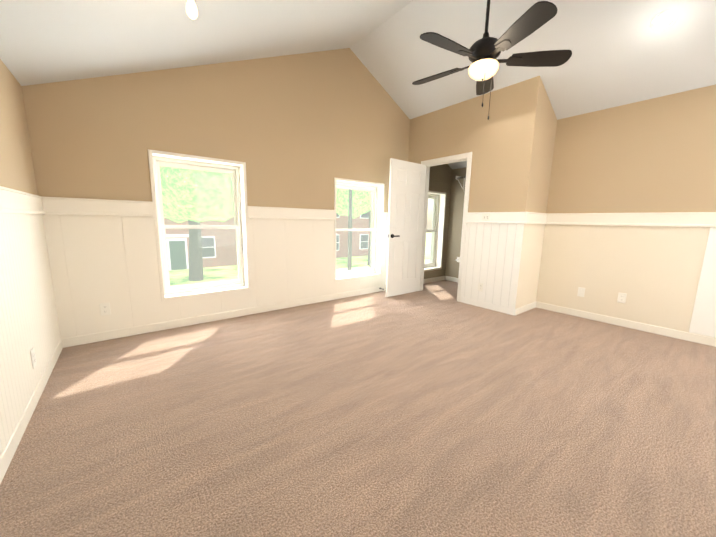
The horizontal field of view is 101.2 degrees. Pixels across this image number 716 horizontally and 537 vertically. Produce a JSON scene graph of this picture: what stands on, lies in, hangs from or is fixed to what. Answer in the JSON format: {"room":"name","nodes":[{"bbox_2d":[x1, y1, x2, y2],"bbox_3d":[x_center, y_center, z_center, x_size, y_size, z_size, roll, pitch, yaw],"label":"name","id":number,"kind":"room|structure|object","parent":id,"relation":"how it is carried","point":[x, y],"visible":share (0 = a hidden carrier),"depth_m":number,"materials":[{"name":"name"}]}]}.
{"room":"empty bedroom","nodes":[
{"label":"empty bedroom","id":0,"kind":"room"},
{"bbox_2d":[0,59,37,194],"bbox_3d":[-0.959,0.012,0.371,0.001,2.125,5.302,-6,12,-38],"label":"wall","id":1,"kind":"structure","parent":0,"point":[17,172],"depth_m":1.98,"materials":[{"name":"beige paint"}]},
{"bbox_2d":[0,213,60,457],"bbox_3d":[-0.964,0.482,0.450,0.010,1.171,5.302,-6,12,-38],"label":"beadboard","id":2,"kind":"object","parent":1,"relation":"attached to","point":[28,317],"visible":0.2,"depth_m":1.75,"materials":[{"name":"white wood"}]},
{"bbox_2d":[30,347,36,368],"bbox_3d":[-2.025,0.558,1.836,0.009,0.117,0.072,-6,12,-38],"label":"outlet","id":3,"kind":"object","parent":2,"relation":"attached to","point":[33,357],"visible":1,"depth_m":1.82,"materials":[{"name":"white plastic"}]},
{"bbox_2d":[0,186,62,483],"bbox_3d":[-0.953,0.418,0.447,0.034,1.300,5.302,-6,12,-38],"label":"baseboard","id":4,"kind":"structure","parent":1,"relation":"attached to","point":[12,201],"depth_m":1.74,"materials":[{"name":"paint"}]},
{"bbox_2d":[22,48,451,296],"bbox_3d":[-0.451,-1.250,4.110,5.595,3.446,0.200,-6,12,-38],"label":"wall","id":5,"kind":"structure","parent":0,"point":[303,130],"depth_m":3.26,"materials":[{"name":"beige paint"}]},
{"bbox_2d":[152,156,243,294],"bbox_3d":[-1.741,-0.455,3.291,0.838,1.408,0.087,-6,12,-38],"label":"window","id":6,"kind":"structure","parent":5,"relation":"in","point":[158,162],"depth_m":3.25,"materials":[{"name":"white paint"}]},
{"bbox_2d":[42,214,387,338],"bbox_3d":[-0.896,-0.060,3.828,4.349,1.171,0.010,-6,12,-38],"label":"panelling","id":7,"kind":"object","parent":5,"relation":"attached to","point":[95,261],"visible":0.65,"depth_m":2.89,"materials":[{"name":"white wood"}]},
{"bbox_2d":[99,303,110,315],"bbox_3d":[-2.349,0.378,2.731,0.072,0.117,0.009,-6,12,-38],"label":"outlet","id":8,"kind":"object","parent":7,"relation":"attached to","point":[104,308],"visible":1,"depth_m":2.73,"materials":[{"name":"white plastic"}]},
{"bbox_2d":[42,149,445,347],"bbox_3d":[-0.394,-0.412,4.152,5.595,1.782,0.034,-6,12,-38],"label":"baseboard","id":9,"kind":"structure","parent":5,"relation":"attached to","point":[72,206],"depth_m":3.16,"materials":[{"name":"paint"}]},
{"bbox_2d":[336,182,376,276],"bbox_3d":[-0.069,-0.594,4.604,0.878,1.408,0.087,-6,12,-38],"label":"window","id":10,"kind":"structure","parent":5,"relation":"in","point":[372,229],"depth_m":4.73,"materials":[{"name":"white paint"}]},
{"bbox_2d":[424,194,438,267],"bbox_3d":[1.344,-0.721,5.711,0.538,1.418,0.087,-6,12,-38],"label":"window","id":11,"kind":"structure","parent":5,"relation":"in","point":[435,197],"depth_m":5.82,"materials":[{"name":"white paint"}]},
{"bbox_2d":[0,280,715,536],"bbox_3d":[1.287,0.822,2.289,5.845,0.001,5.372,-6,12,-38],"label":"floor","id":12,"kind":"structure","parent":0,"point":[434,409],"depth_m":1.64,"materials":[{"name":"carpet"}]},
{"bbox_2d":[0,0,715,168],"bbox_3d":[1.279,-1.907,2.048,5.895,1.428,5.652,-6,12,-38],"label":"ceiling","id":13,"kind":"structure","parent":0,"point":[624,52],"depth_m":2.74,"materials":[{"name":"paint"}]},
{"bbox_2d":[186,0,197,19],"bbox_3d":[-0.965,-1.568,1.676,0.116,0.252,0.124,-6,12,-38],"label":"spotlight fixture","id":14,"kind":"object","parent":13,"relation":"attached to","point":[191,10],"visible":1,"depth_m":1.68,"materials":[{"name":"white metal"}]},
{"bbox_2d":[412,0,571,119],"bbox_3d":[1.059,-2.006,2.526,1.327,1.383,1.334,-6,12,-38],"label":"fan","id":15,"kind":"object","parent":13,"relation":"hanging from","point":[483,53],"visible":1,"depth_m":2.45,"materials":[{"name":"black wood"}]},
{"bbox_2d":[370,199,433,264],"bbox_3d":[-0.552,-1.123,4.258,5.595,3.746,0.001,-6,12,-38],"label":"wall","id":16,"kind":"structure","parent":0,"point":[431,238],"depth_m":5.94,"materials":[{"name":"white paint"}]},
{"bbox_2d":[445,167,466,277],"bbox_3d":[2.359,-0.718,5.146,0.001,2.172,1.817,-6,12,-38],"label":"wall","id":17,"kind":"structure","parent":0,"point":[457,193],"depth_m":5.72,"materials":[{"name":"beige paint"}]},
{"bbox_2d":[429,174,465,190],"bbox_3d":[1.931,-1.444,4.676,1.122,0.260,1.813,-6,12,-38],"label":"cleats","id":18,"kind":"object","parent":17,"relation":"attached to","point":[458,179],"visible":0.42,"depth_m":5.48,"materials":[{"name":"beige paint"}]},
{"bbox_2d":[445,276,457,281],"bbox_3d":[2.338,0.314,5.301,0.016,0.085,1.801,-6,12,-38],"label":"baseboard","id":19,"kind":"structure","parent":17,"relation":"attached to","point":[453,279],"depth_m":5.86,"materials":[{"name":"white paint"}]},
{"bbox_2d":[530,85,556,212],"bbox_3d":[2.560,-0.827,4.036,1.226,2.749,0.120,-6,12,-38],"label":"wall","id":20,"kind":"structure","parent":0,"point":[544,157],"depth_m":3.66,"materials":[{"name":"beige paint"}]},
{"bbox_2d":[408,76,713,337],"bbox_3d":[2.717,-0.718,3.181,0.646,2.810,5.302,-6,12,-38],"label":"wall","id":21,"kind":"structure","parent":0,"point":[653,273],"depth_m":3.61,"materials":[{"name":"paint"}]},
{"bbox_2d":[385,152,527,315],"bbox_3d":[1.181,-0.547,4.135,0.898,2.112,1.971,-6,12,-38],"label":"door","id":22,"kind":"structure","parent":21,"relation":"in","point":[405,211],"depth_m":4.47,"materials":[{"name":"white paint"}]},
{"bbox_2d":[482,213,490,220],"bbox_3d":[1.700,-0.679,3.911,0.018,0.117,0.116,-6,12,-38],"label":"light switch","id":23,"kind":"object","parent":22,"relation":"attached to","point":[485,216],"visible":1,"depth_m":3.91,"materials":[{"name":"white plastic"}]},
{"bbox_2d":[461,223,523,308],"bbox_3d":[1.405,-0.110,4.410,0.010,1.171,1.941,-6,12,-38],"label":"beadboard","id":24,"kind":"object","parent":21,"relation":"attached to","point":[492,254],"visible":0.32,"depth_m":3.91,"materials":[{"name":"white wood"}]},
{"bbox_2d":[478,283,482,291],"bbox_3d":[1.695,0.259,4.073,0.009,0.117,0.072,-6,12,-38],"label":"outlet","id":25,"kind":"object","parent":24,"relation":"attached to","point":[480,286],"visible":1,"depth_m":4.07,"materials":[{"name":"white plastic"}]},
{"bbox_2d":[577,287,584,296],"bbox_3d":[2.815,0.298,3.708,0.008,0.117,0.072,-6,12,-38],"label":"outlet","id":26,"kind":"object","parent":21,"relation":"attached to","point":[581,292],"visible":1,"depth_m":3.71,"materials":[{"name":"white plastic"}]},
{"bbox_2d":[515,212,715,346],"bbox_3d":[3.302,0.160,2.551,0.646,1.300,3.365,-6,12,-38],"label":"baseboard","id":27,"kind":"structure","parent":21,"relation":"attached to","point":[688,219],"depth_m":3.33,"materials":[{"name":"paint"}]},
{"bbox_2d":[617,293,626,302],"bbox_3d":[3.056,0.342,3.404,0.009,0.117,0.072,-6,12,-38],"label":"outlet","id":28,"kind":"object","parent":21,"relation":"attached to","point":[621,297],"visible":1,"depth_m":3.40,"materials":[{"name":"white plastic"}]},
{"bbox_2d":[689,227,715,337],"bbox_3d":[3.720,0.195,2.539,0.012,1.069,1.020,-6,12,-38],"label":"beadboard","id":29,"kind":"object","parent":21,"relation":"attached to","point":[703,320],"visible":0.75,"depth_m":2.89,"materials":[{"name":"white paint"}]},
{"bbox_2d":[546,84,715,212],"bbox_3d":[3.567,-0.450,2.656,0.001,2.479,3.365,-6,12,-38],"label":"wall","id":30,"kind":"structure","parent":0,"point":[656,155],"depth_m":3.19,"materials":[{"name":"beige paint"}]},
{"label":"outside","id":31,"kind":"structure","parent":0,"visible":0},
{"bbox_2d":[169,233,431,285],"bbox_3d":[-34.446,-5.055,51.572,170.000,0.001,115.548,-6,12,-38],"label":"lawn","id":32,"kind":"structure","parent":31,"point":[225,272],"depth_m":22.00,"materials":[{"name":"green plant"}]},
{"bbox_2d":[160,166,233,280],"bbox_3d":[-8.716,-5.234,15.517,15.153,12.815,13.179,-6,12,-38],"label":"tree","id":33,"kind":"object","parent":32,"relation":"on","point":[190,197],"depth_m":10.50,"materials":[{"name":"green plant"}]},
{"bbox_2d":[164,213,369,269],"bbox_3d":[-16.954,-5.782,24.171,58.000,10.800,12.100,-6,12,-38],"label":"brick building","id":34,"kind":"structure","parent":32,"relation":"on","point":[216,251],"depth_m":23.79,"materials":[{"name":"red"}]},
{"bbox_2d":[347,189,351,270],"bbox_3d":[-0.449,-3.163,17.085,1.800,8.500,0.260,-6,12,-38],"label":"pole","id":35,"kind":"object","parent":32,"relation":"on","point":[350,232],"depth_m":17.17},
{"bbox_2d":[336,188,370,265],"bbox_3d":[1.208,-5.443,25.562,8.668,10.410,5.361,-6,12,-38],"label":"tree","id":36,"kind":"object","parent":32,"relation":"on","point":[358,208],"depth_m":22.49,"materials":[{"name":"green plant"}]}
]}

